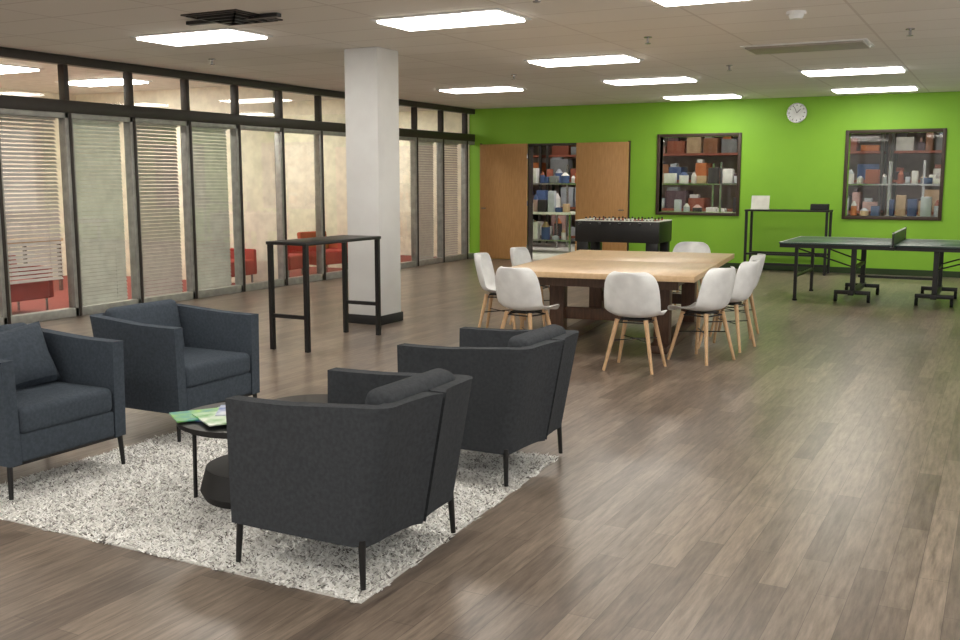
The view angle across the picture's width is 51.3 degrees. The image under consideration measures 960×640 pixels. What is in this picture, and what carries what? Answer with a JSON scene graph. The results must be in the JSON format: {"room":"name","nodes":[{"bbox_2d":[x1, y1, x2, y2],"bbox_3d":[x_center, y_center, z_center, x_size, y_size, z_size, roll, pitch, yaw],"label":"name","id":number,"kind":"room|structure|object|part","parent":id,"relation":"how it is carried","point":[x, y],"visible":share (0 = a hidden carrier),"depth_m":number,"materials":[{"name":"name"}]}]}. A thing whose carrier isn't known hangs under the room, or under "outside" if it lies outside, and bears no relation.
{"room":"common room","nodes":[
{"label":"common room","id":0,"kind":"room"},
{"bbox_2d":[0,88,84,276],"bbox_3d":[-8.646,-1.701,12.785,0.100,2.930,21.000,4,9,27],"label":"wall","id":1,"kind":"structure","parent":0,"point":[3,91],"depth_m":15.81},
{"bbox_2d":[76,86,277,282],"bbox_3d":[-4.778,-2.102,15.639,4.070,2.930,0.100,4,9,27],"label":"wall partition","id":2,"kind":"structure","parent":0,"point":[257,147],"depth_m":14.98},
{"bbox_2d":[0,58,432,111],"bbox_3d":[-6.800,-3.066,11.614,4.070,0.100,21.000,4,9,27],"label":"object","id":3,"kind":"structure","parent":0,"point":[41,80],"depth_m":14.27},
{"bbox_2d":[0,64,43,73],"bbox_3d":[-6.142,-3.127,12.512,1.240,0.030,0.630,4,9,27],"label":"ceiling light","id":4,"kind":"object","parent":3,"relation":"attached to","point":[4,68],"depth_m":12.32,"materials":[{"name":"white plastic"}]},
{"bbox_2d":[54,77,151,86],"bbox_3d":[-5.306,-3.349,14.090,1.240,0.030,0.630,4,9,27],"label":"ceiling light","id":5,"kind":"object","parent":3,"relation":"attached to","point":[115,80],"depth_m":13.96,"materials":[{"name":"white plastic"}]},
{"bbox_2d":[0,47,474,324],"bbox_3d":[-4.959,-1.424,10.812,0.120,2.930,20.700,4,9,27],"label":"window frame","id":6,"kind":"structure","parent":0,"point":[63,108],"depth_m":13.01,"materials":[{"name":"metal"}]},
{"bbox_2d":[0,115,63,284],"bbox_3d":[-4.991,-1.327,11.025,0.050,1.840,0.820,4,9,27],"label":"window blind","id":7,"kind":"object","parent":6,"relation":"attached to","point":[42,120],"visible":0.99,"depth_m":11.08,"materials":[{"name":"grey plastic"}]},
{"bbox_2d":[73,119,127,304],"bbox_3d":[-4.554,-1.265,11.874,0.050,2.200,0.820,4,9,27],"label":"window blind","id":8,"kind":"object","parent":6,"relation":"attached to","point":[86,172],"visible":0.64,"depth_m":11.92,"materials":[{"name":"white plastic"}]},
{"bbox_2d":[136,123,182,296],"bbox_3d":[-4.117,-1.381,12.698,0.050,2.200,0.820,4,9,27],"label":"window blind","id":9,"kind":"object","parent":6,"relation":"attached to","point":[145,195],"visible":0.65,"depth_m":12.75,"materials":[{"name":"white plastic"}]},
{"bbox_2d":[192,127,231,289],"bbox_3d":[-3.680,-1.497,13.523,0.050,2.200,0.820,4,9,27],"label":"window blind","id":10,"kind":"object","parent":6,"relation":"attached to","point":[207,186],"visible":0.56,"depth_m":13.59,"materials":[{"name":"grey plastic"}]},
{"bbox_2d":[409,141,433,259],"bbox_3d":[-1.063,-2.190,18.459,0.050,2.200,0.800,4,9,27],"label":"window blind","id":11,"kind":"object","parent":6,"relation":"attached to","point":[424,181],"visible":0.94,"depth_m":18.57,"materials":[{"name":"grey plastic"}]},
{"bbox_2d":[436,143,458,255],"bbox_3d":[-0.626,-2.306,19.283,0.050,2.200,0.800,4,9,27],"label":"window blind","id":12,"kind":"object","parent":6,"relation":"attached to","point":[447,145],"visible":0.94,"depth_m":19.40,"materials":[{"name":"grey plastic"}]},
{"bbox_2d":[283,99,347,267],"bbox_3d":[-3.453,-2.453,18.138,4.070,2.930,0.100,4,9,27],"label":"wall partition","id":13,"kind":"structure","parent":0,"point":[299,148],"depth_m":17.79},
{"bbox_2d":[399,110,469,256],"bbox_3d":[-2.003,-2.838,20.873,4.070,2.930,0.100,4,9,27],"label":"window","id":14,"kind":"structure","parent":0,"point":[426,120],"depth_m":20.27,"materials":[{"name":"glass"}]},
{"bbox_2d":[0,241,959,639],"bbox_3d":[0.233,-0.039,11.847,16.700,0.100,27.200,4,9,27],"label":"floor","id":15,"kind":"structure","parent":0,"point":[805,484],"depth_m":4.88,"materials":[{"name":"wood"}]},
{"bbox_2d":[8,255,53,310],"bbox_3d":[-5.475,-0.413,11.627,0.653,0.701,0.740,4,9,27],"label":"lounge chair","id":16,"kind":"object","parent":15,"relation":"on","point":[42,289],"visible":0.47,"depth_m":11.59,"materials":[{"name":"red fabric"}]},
{"bbox_2d":[7,237,62,289],"bbox_3d":[-6.618,-0.720,13.672,0.800,0.740,1.600,4,9,27],"label":"office desk","id":17,"kind":"object","parent":15,"relation":"on","point":[60,280],"visible":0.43,"depth_m":14.14,"materials":[{"name":"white wood"}]},
{"bbox_2d":[197,240,256,282],"bbox_3d":[-3.718,-0.819,14.516,0.653,0.701,0.740,4,9,27],"label":"lounge chair","id":18,"kind":"object","parent":15,"relation":"on","point":[250,254],"visible":0.2,"depth_m":14.62,"materials":[{"name":"red fabric"}]},
{"bbox_2d":[0,430,558,603],"bbox_3d":[-1.043,0.832,5.213,2.516,0.020,2.224,4,9,27],"label":"shag rug","id":19,"kind":"object","parent":15,"relation":"on","point":[147,503],"visible":0.46,"depth_m":4.63,"materials":[{"name":"fabric"}]},
{"bbox_2d":[0,321,125,499],"bbox_3d":[-2.441,0.424,5.277,0.796,0.770,0.755,4,9,27],"label":"armchair","id":20,"kind":"object","parent":19,"relation":"on","point":[61,392],"visible":1,"depth_m":5.27,"materials":[{"name":"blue fabric"}]},
{"bbox_2d":[0,323,26,331],"bbox_3d":[-2.638,0.221,5.353,0.175,0.360,0.550,4,9,27],"label":"cushion","id":21,"kind":"object","parent":20,"relation":"on","point":[3,328],"depth_m":5.44,"materials":[{"name":"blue fabric"}]},
{"bbox_2d":[0,321,60,389],"bbox_3d":[-2.486,0.213,5.306,0.150,0.340,0.460,-21,0,36],"label":"pillow","id":22,"kind":"object","parent":20,"relation":"on","point":[34,367],"depth_m":5.33,"materials":[{"name":"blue fabric"}]},
{"bbox_2d":[16,381,111,433],"bbox_3d":[-2.348,0.443,5.230,0.585,0.135,0.578,4,9,27],"label":"seat cushion","id":23,"kind":"object","parent":20,"relation":"on","point":[42,407],"depth_m":5.14,"materials":[{"name":"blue fabric"}]},
{"bbox_3d":[-2.365,0.573,5.258,0.605,0.140,0.586,4,9,27],"label":"seat","id":24,"kind":"part","parent":20,"relation":"part of","materials":[{"name":"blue fabric"}]},
{"bbox_2d":[90,299,259,441],"bbox_3d":[-1.950,0.280,6.354,0.796,0.756,0.755,4,9,27],"label":"armchair","id":25,"kind":"object","parent":19,"relation":"on","point":[178,357],"visible":0.81,"depth_m":6.12,"materials":[{"name":"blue fabric"}]},
{"bbox_2d":[105,299,184,346],"bbox_3d":[-2.146,0.070,6.428,0.175,0.360,0.550,4,9,27],"label":"cushion","id":26,"kind":"object","parent":25,"relation":"on","point":[162,312],"depth_m":6.44,"materials":[{"name":"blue fabric"}]},
{"bbox_2d":[184,347,249,387],"bbox_3d":[-1.856,0.292,6.306,0.585,0.135,0.578,4,9,27],"label":"seat cushion","id":27,"kind":"object","parent":25,"relation":"on","point":[204,367],"depth_m":6.22,"materials":[{"name":"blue fabric"}]},
{"bbox_3d":[-1.874,0.422,6.334,0.605,0.140,0.586,4,9,27],"label":"seat","id":28,"kind":"part","parent":25,"relation":"part of","materials":[{"name":"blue fabric"}]},
{"bbox_2d":[176,399,299,508],"bbox_3d":[-1.087,0.661,4.846,0.690,0.420,0.735,4,9,27],"label":"coffee table","id":29,"kind":"object","parent":19,"relation":"on","point":[215,486],"visible":0.26,"depth_m":4.74,"materials":[{"name":"black metal"}]},
{"bbox_2d":[169,405,225,426],"bbox_3d":[-1.227,0.449,4.739,0.428,0.026,0.403,-5,9,-32],"label":"magazine stack","id":30,"kind":"object","parent":29,"relation":"on","point":[211,416],"visible":0.54,"depth_m":4.68,"materials":[{"name":"green paper"}]},
{"bbox_2d":[275,394,327,402],"bbox_3d":[-0.930,0.621,5.598,0.600,0.290,0.600,4,9,27],"label":"coffee table","id":31,"kind":"object","parent":19,"relation":"on","point":[314,398],"visible":0.12,"depth_m":5.76,"materials":[{"name":"black metal"}]},
{"bbox_2d":[225,367,472,590],"bbox_3d":[-0.490,0.590,4.152,0.796,0.756,0.755,4,9,27],"label":"armchair","id":32,"kind":"object","parent":19,"relation":"on","point":[366,465],"visible":1,"depth_m":3.86,"materials":[{"name":"grey fabric"}]},
{"bbox_2d":[365,368,454,404],"bbox_3d":[-0.293,0.408,4.022,0.175,0.360,0.550,4,9,27],"label":"cushion","id":33,"kind":"object","parent":32,"relation":"on","point":[393,393],"depth_m":3.90,"materials":[{"name":"grey fabric"}]},
{"bbox_2d":[397,324,578,486],"bbox_3d":[0.086,0.410,5.430,0.796,0.756,0.755,4,9,27],"label":"armchair","id":34,"kind":"object","parent":19,"relation":"on","point":[521,378],"visible":0.84,"depth_m":5.09,"materials":[{"name":"grey fabric"}]},
{"bbox_2d":[507,324,565,346],"bbox_3d":[0.282,0.229,5.300,0.175,0.360,0.550,4,9,27],"label":"cushion","id":35,"kind":"object","parent":34,"relation":"on","point":[544,334],"depth_m":5.17,"materials":[{"name":"grey fabric"}]},
{"bbox_2d":[287,245,302,277],"bbox_3d":[-3.115,-0.978,15.652,0.653,0.701,0.740,3,8,18],"label":"lounge chair","id":36,"kind":"object","parent":15,"relation":"on","point":[295,260],"visible":0.09,"depth_m":15.53,"materials":[{"name":"red fabric"}]},
{"bbox_2d":[297,231,347,274],"bbox_3d":[-2.600,-1.115,16.624,0.653,0.701,0.740,6,10,37],"label":"lounge chair","id":37,"kind":"object","parent":15,"relation":"on","point":[333,251],"visible":0.32,"depth_m":16.48,"materials":[{"name":"red fabric"}]},
{"bbox_2d":[266,235,380,352],"bbox_3d":[-1.474,-0.284,9.638,0.460,1.000,1.220,4,9,27],"label":"bar table","id":38,"kind":"object","parent":15,"relation":"on","point":[305,243],"visible":1,"depth_m":9.26,"materials":[{"name":"black metal"}]},
{"bbox_2d":[344,47,402,324],"bbox_3d":[-1.160,-1.434,10.884,0.450,2.930,0.450,4,9,27],"label":"column","id":39,"kind":"structure","parent":15,"relation":"on","point":[371,73],"depth_m":10.72,"materials":[{"name":"paint"}]},
{"bbox_2d":[474,253,524,328],"bbox_3d":[0.195,-0.254,10.064,0.517,0.828,0.476,2,8,14],"label":"dining chair","id":40,"kind":"object","parent":15,"relation":"on","point":[483,263],"visible":0.64,"depth_m":10.15,"materials":[{"name":"white plastic"}]},
{"bbox_2d":[495,266,558,329],"bbox_3d":[0.394,-0.063,8.706,0.476,0.828,0.517,6,10,37],"label":"dining chair","id":41,"kind":"object","parent":15,"relation":"on","point":[518,290],"visible":0.98,"depth_m":8.50,"materials":[{"name":"white plastic"}]},
{"bbox_2d":[509,247,549,326],"bbox_3d":[0.579,-0.368,10.875,0.517,0.828,0.476,4,9,25],"label":"dining chair","id":42,"kind":"object","parent":15,"relation":"on","point":[518,255],"visible":0.3,"depth_m":10.97,"materials":[{"name":"white plastic"}]},
{"bbox_2d":[533,146,554,242],"bbox_3d":[0.598,-3.520,25.421,2.460,3.016,0.860,4,9,27],"label":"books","id":43,"kind":"object","parent":15,"relation":"on","point":[542,166],"visible":0.02,"depth_m":24.64,"materials":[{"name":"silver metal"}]},
{"bbox_2d":[534,165,568,247],"bbox_3d":[1.237,-2.685,23.489,1.618,1.900,0.701,4,9,27],"label":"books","id":44,"kind":"object","parent":15,"relation":"on","point":[541,194],"visible":0.2,"depth_m":23.08,"materials":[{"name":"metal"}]},
{"bbox_2d":[533,168,575,252],"bbox_3d":[1.450,-2.434,21.700,1.575,1.900,0.700,4,9,27],"label":"storage shelf","id":45,"kind":"object","parent":15,"relation":"on","point":[548,206],"visible":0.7,"depth_m":21.53,"materials":[{"name":"metal"}]},
{"bbox_2d":[545,145,575,243],"bbox_3d":[2.900,-3.374,24.221,2.460,3.061,0.860,4,9,27],"label":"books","id":46,"kind":"object","parent":15,"relation":"on","point":[559,153],"visible":0.12,"depth_m":24.32,"materials":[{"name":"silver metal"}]},
{"bbox_2d":[509,250,733,353],"bbox_3d":[1.482,-0.219,10.076,1.760,0.750,2.840,3,9,20],"label":"conference table","id":47,"kind":"object","parent":15,"relation":"on","point":[579,268],"visible":0.79,"depth_m":9.49,"materials":[{"name":"brown wood"}]},
{"bbox_2d":[575,216,671,251],"bbox_3d":[2.346,-1.209,16.378,1.400,0.955,1.160,4,9,25],"label":"foosball table","id":48,"kind":"object","parent":15,"relation":"on","point":[590,233],"visible":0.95,"depth_m":16.05,"materials":[{"name":"black wood"}]},
{"bbox_2d":[602,271,666,374],"bbox_3d":[1.282,-0.001,8.265,0.476,0.828,0.517,4,9,25],"label":"dining chair","id":49,"kind":"object","parent":15,"relation":"on","point":[630,296],"visible":1,"depth_m":8.08,"materials":[{"name":"white plastic"}]},
{"bbox_2d":[672,242,710,304],"bbox_3d":[2.449,-0.493,11.768,0.476,0.828,0.517,4,9,25],"label":"dining chair","id":50,"kind":"object","parent":15,"relation":"on","point":[692,247],"visible":0.24,"depth_m":11.92,"materials":[{"name":"white plastic"}]},
{"bbox_2d":[662,162,722,211],"bbox_3d":[4.028,-2.230,20.252,1.600,1.900,0.707,4,9,27],"label":"storage shelf","id":51,"kind":"object","parent":15,"relation":"on","point":[714,177],"visible":0.35,"depth_m":20.07,"materials":[{"name":"metal"}]},
{"bbox_2d":[662,136,737,210],"bbox_3d":[5.202,-3.147,23.032,2.460,2.942,0.860,4,9,27],"label":"storage shelf","id":52,"kind":"object","parent":15,"relation":"on","point":[694,146],"visible":0.23,"depth_m":22.82,"materials":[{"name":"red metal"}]},
{"bbox_2d":[667,266,735,365],"bbox_3d":[1.944,-0.058,8.672,0.476,0.828,0.517,-7,11,-42],"label":"dining chair","id":53,"kind":"object","parent":15,"relation":"on","point":[717,286],"visible":1,"depth_m":8.48,"materials":[{"name":"white plastic"}]},
{"bbox_2d":[706,163,736,212],"bbox_3d":[5.563,-2.338,21.016,1.600,1.900,0.700,4,9,27],"label":"storage shelf","id":54,"kind":"object","parent":15,"relation":"on","point":[729,178],"visible":0.13,"depth_m":21.20,"materials":[{"name":"metal"}]},
{"bbox_2d":[696,260,759,352],"bbox_3d":[2.322,-0.146,9.297,0.517,0.828,0.476,5,10,33],"label":"dining chair","id":55,"kind":"object","parent":15,"relation":"on","point":[747,272],"visible":0.69,"depth_m":9.10,"materials":[{"name":"white plastic"}]},
{"bbox_2d":[709,254,765,338],"bbox_3d":[2.588,-0.253,10.055,0.517,0.828,0.476,4,9,25],"label":"dining chair","id":56,"kind":"object","parent":15,"relation":"on","point":[761,257],"visible":0.35,"depth_m":10.00,"materials":[{"name":"white plastic"}]},
{"bbox_2d":[743,209,832,275],"bbox_3d":[5.164,-1.322,16.808,1.360,1.060,0.460,4,9,27],"label":"console table","id":57,"kind":"object","parent":15,"relation":"on","point":[750,253],"visible":0.89,"depth_m":16.81,"materials":[{"name":"black metal"}]},
{"bbox_2d":[751,196,769,208],"bbox_3d":[4.748,-1.991,16.934,0.300,0.229,0.100,4,9,27],"label":"paper sign","id":58,"kind":"object","parent":57,"relation":"on","point":[757,202],"visible":0.96,"depth_m":16.93,"materials":[{"name":"white paper"}]},
{"bbox_2d":[810,204,829,209],"bbox_3d":[5.607,-1.864,16.496,0.280,0.100,0.161,4,9,27],"label":"speaker box","id":59,"kind":"object","parent":57,"relation":"on","point":[812,206],"visible":0.98,"depth_m":16.43,"materials":[{"name":"black metal"}]},
{"bbox_2d":[848,133,888,215],"bbox_3d":[7.504,-3.077,21.822,2.460,3.141,0.860,4,9,27],"label":"storage shelf","id":60,"kind":"object","parent":15,"relation":"on","point":[856,196],"visible":0.12,"depth_m":21.11,"materials":[{"name":"silver metal"}]},
{"bbox_2d":[779,227,959,307],"bbox_3d":[5.428,-0.715,12.990,2.740,0.920,1.800,4,9,27],"label":"table","id":61,"kind":"object","parent":15,"relation":"on","point":[898,242],"visible":1,"depth_m":12.85,"materials":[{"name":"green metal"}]},
{"bbox_2d":[847,161,891,215],"bbox_3d":[6.883,-2.021,18.764,1.552,1.900,0.700,4,9,27],"label":"storage shelf","id":62,"kind":"object","parent":15,"relation":"on","point":[872,176],"visible":0.18,"depth_m":18.59,"materials":[{"name":"metal"}]},
{"bbox_2d":[885,162,939,216],"bbox_3d":[8.592,-2.054,19.000,1.657,1.900,0.711,4,9,27],"label":"storage shelf","id":63,"kind":"object","parent":15,"relation":"on","point":[900,208],"visible":0.39,"depth_m":19.02,"materials":[{"name":"metal"}]},
{"bbox_2d":[890,132,942,213],"bbox_3d":[9.806,-2.926,20.622,2.460,3.175,0.860,4,9,27],"label":"storage shelf","id":64,"kind":"object","parent":15,"relation":"on","point":[904,144],"visible":0.27,"depth_m":20.68,"materials":[{"name":"silver metal"}]},
{"bbox_2d":[920,160,939,216],"bbox_3d":[8.086,-1.839,17.467,0.800,1.900,0.700,4,9,27],"label":"storage shelf","id":65,"kind":"object","parent":15,"relation":"on","point":[926,202],"visible":0.41,"depth_m":17.36,"materials":[{"name":"metal"}]},
{"bbox_2d":[0,0,959,108],"bbox_3d":[0.593,-2.526,7.770,12.630,0.100,21.000,4,9,27],"label":"ceiling","id":66,"kind":"structure","parent":0,"point":[306,48],"depth_m":9.96,"materials":[{"name":"tile"}]},
{"bbox_2d":[130,27,272,45],"bbox_3d":[-2.688,-2.725,9.653,1.240,0.030,0.630,4,9,27],"label":"ceiling light","id":67,"kind":"object","parent":66,"relation":"attached to","point":[218,35],"depth_m":9.53,"materials":[{"name":"white plastic"}]},
{"bbox_2d":[180,9,282,25],"bbox_3d":[-2.107,-2.552,8.514,1.000,0.056,0.600,4,9,27],"label":"ceiling vent","id":68,"kind":"object","parent":66,"relation":"attached to","point":[230,17],"depth_m":8.37,"materials":[{"name":"black metal"}]},
{"bbox_2d":[370,8,530,30],"bbox_3d":[-0.253,-2.580,8.622,1.240,0.030,0.630,4,9,27],"label":"ceiling light","id":69,"kind":"object","parent":66,"relation":"attached to","point":[491,16],"depth_m":8.51,"materials":[{"name":"white plastic"}]},
{"bbox_2d":[436,86,526,93],"bbox_3d":[0.019,-3.517,15.292,1.240,0.030,0.630,4,9,27],"label":"ceiling light","id":70,"kind":"object","parent":66,"relation":"attached to","point":[491,88],"depth_m":15.20,"materials":[{"name":"white plastic"}]},
{"bbox_2d":[523,54,643,66],"bbox_3d":[1.197,-2.991,11.548,1.240,0.030,0.630,4,9,27],"label":"ceiling light","id":71,"kind":"object","parent":66,"relation":"attached to","point":[612,58],"depth_m":11.44,"materials":[{"name":"white plastic"}]},
{"bbox_2d":[600,76,699,85],"bbox_3d":[2.366,-3.322,13.904,1.240,0.030,0.630,4,9,27],"label":"ceiling light","id":72,"kind":"object","parent":66,"relation":"attached to","point":[675,79],"depth_m":13.81,"materials":[{"name":"white plastic"}]},
{"bbox_2d":[652,0,740,6],"bbox_3d":[1.841,-2.399,7.332,1.240,0.030,0.630,4,9,27],"label":"ceiling light","id":73,"kind":"object","parent":66,"relation":"attached to","point":[666,3],"depth_m":7.65,"materials":[{"name":"white plastic"}]},
{"bbox_2d":[660,93,743,99],"bbox_3d":[3.696,-3.705,16.624,1.240,0.030,0.630,4,9,27],"label":"ceiling light","id":74,"kind":"object","parent":66,"relation":"attached to","point":[733,95],"depth_m":16.51,"materials":[{"name":"white plastic"}]},
{"bbox_2d":[786,10,805,19],"bbox_3d":[2.607,-2.512,8.245,0.160,0.060,0.160,4,9,27],"label":"smoke detector","id":75,"kind":"object","parent":66,"relation":"attached to","point":[793,14],"visible":1,"depth_m":8.20,"materials":[{"name":"white plastic"}]},
{"bbox_2d":[740,38,874,54],"bbox_3d":[3.387,-2.823,10.354,1.240,0.030,0.630,4,9,27],"label":"air vent","id":76,"kind":"object","parent":66,"relation":"attached to","point":[863,43],"depth_m":10.25,"materials":[{"name":"grey metal"}]},
{"bbox_2d":[798,65,907,76],"bbox_3d":[4.730,-3.150,12.675,1.240,0.030,0.630,4,9,27],"label":"ceiling light","id":77,"kind":"object","parent":66,"relation":"attached to","point":[901,68],"depth_m":12.53,"materials":[{"name":"white plastic"}]},
{"bbox_2d":[829,85,919,93],"bbox_3d":[6.016,-3.512,15.250,1.240,0.030,0.630,4,9,27],"label":"ceiling light","id":78,"kind":"object","parent":66,"relation":"attached to","point":[913,87],"depth_m":15.11,"materials":[{"name":"white plastic"}]},
{"bbox_2d":[906,28,914,35],"bbox_3d":[3.945,-2.639,9.171,0.080,0.065,0.080,4,9,27],"label":"sprinkler head","id":79,"kind":"object","parent":66,"relation":"attached to","point":[909,29],"visible":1,"depth_m":9.16},
{"bbox_2d":[469,91,959,271],"bbox_3d":[5.418,-2.305,17.082,12.630,2.930,0.160,4,9,27],"label":"wall","id":80,"kind":"structure","parent":0,"point":[800,165],"depth_m":17.20,"materials":[{"name":"green paint"}]},
{"bbox_2d":[480,143,527,258],"bbox_3d":[0.447,-2.313,19.551,1.052,2.260,0.131,4,9,27],"label":"door","id":81,"kind":"structure","parent":80,"relation":"in","point":[503,167],"depth_m":19.53,"materials":[{"name":"brown wood"}]},
{"bbox_2d":[527,143,575,259],"bbox_3d":[1.421,-2.255,19.209,1.020,2.240,0.200,4,9,27],"label":"trim","id":82,"kind":"structure","parent":80,"relation":"attached to","point":[530,149],"depth_m":19.39,"materials":[{"name":"black metal"}]},
{"bbox_2d":[575,141,630,250],"bbox_3d":[2.260,-2.181,18.608,1.052,2.260,0.131,4,9,27],"label":"door","id":83,"kind":"structure","parent":80,"relation":"in","point":[602,168],"depth_m":18.54,"materials":[{"name":"brown wood"}]},
{"bbox_2d":[655,133,741,215],"bbox_3d":[3.906,-2.593,17.838,1.510,1.440,0.210,4,9,27],"label":"window","id":84,"kind":"structure","parent":80,"relation":"in","point":[739,135],"depth_m":17.75,"materials":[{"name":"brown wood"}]},
{"bbox_2d":[787,103,806,122],"bbox_3d":[5.338,-3.487,16.837,0.330,0.330,0.054,4,9,27],"label":"wall clock","id":85,"kind":"object","parent":80,"relation":"attached to","point":[797,112],"visible":1,"depth_m":16.82,"materials":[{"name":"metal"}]},
{"bbox_2d":[719,263,959,277],"bbox_3d":[6.816,-0.788,16.454,9.180,0.100,0.015,4,9,27],"label":"baseboard","id":86,"kind":"structure","parent":80,"relation":"attached to","point":[903,272],"depth_m":16.62,"materials":[{"name":"black plastic"}]},
{"bbox_2d":[841,128,946,220],"bbox_3d":[6.762,-2.374,16.355,1.520,1.460,0.210,4,9,27],"label":"window","id":87,"kind":"structure","parent":80,"relation":"in","point":[944,130],"depth_m":16.26,"materials":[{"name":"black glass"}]},
{"bbox_2d":[533,132,941,238],"bbox_3d":[6.088,-3.390,23.726,15.500,3.230,0.100,4,9,27],"label":"shelf items","id":88,"kind":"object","parent":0,"point":[910,162],"depth_m":22.42,"materials":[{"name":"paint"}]}
]}

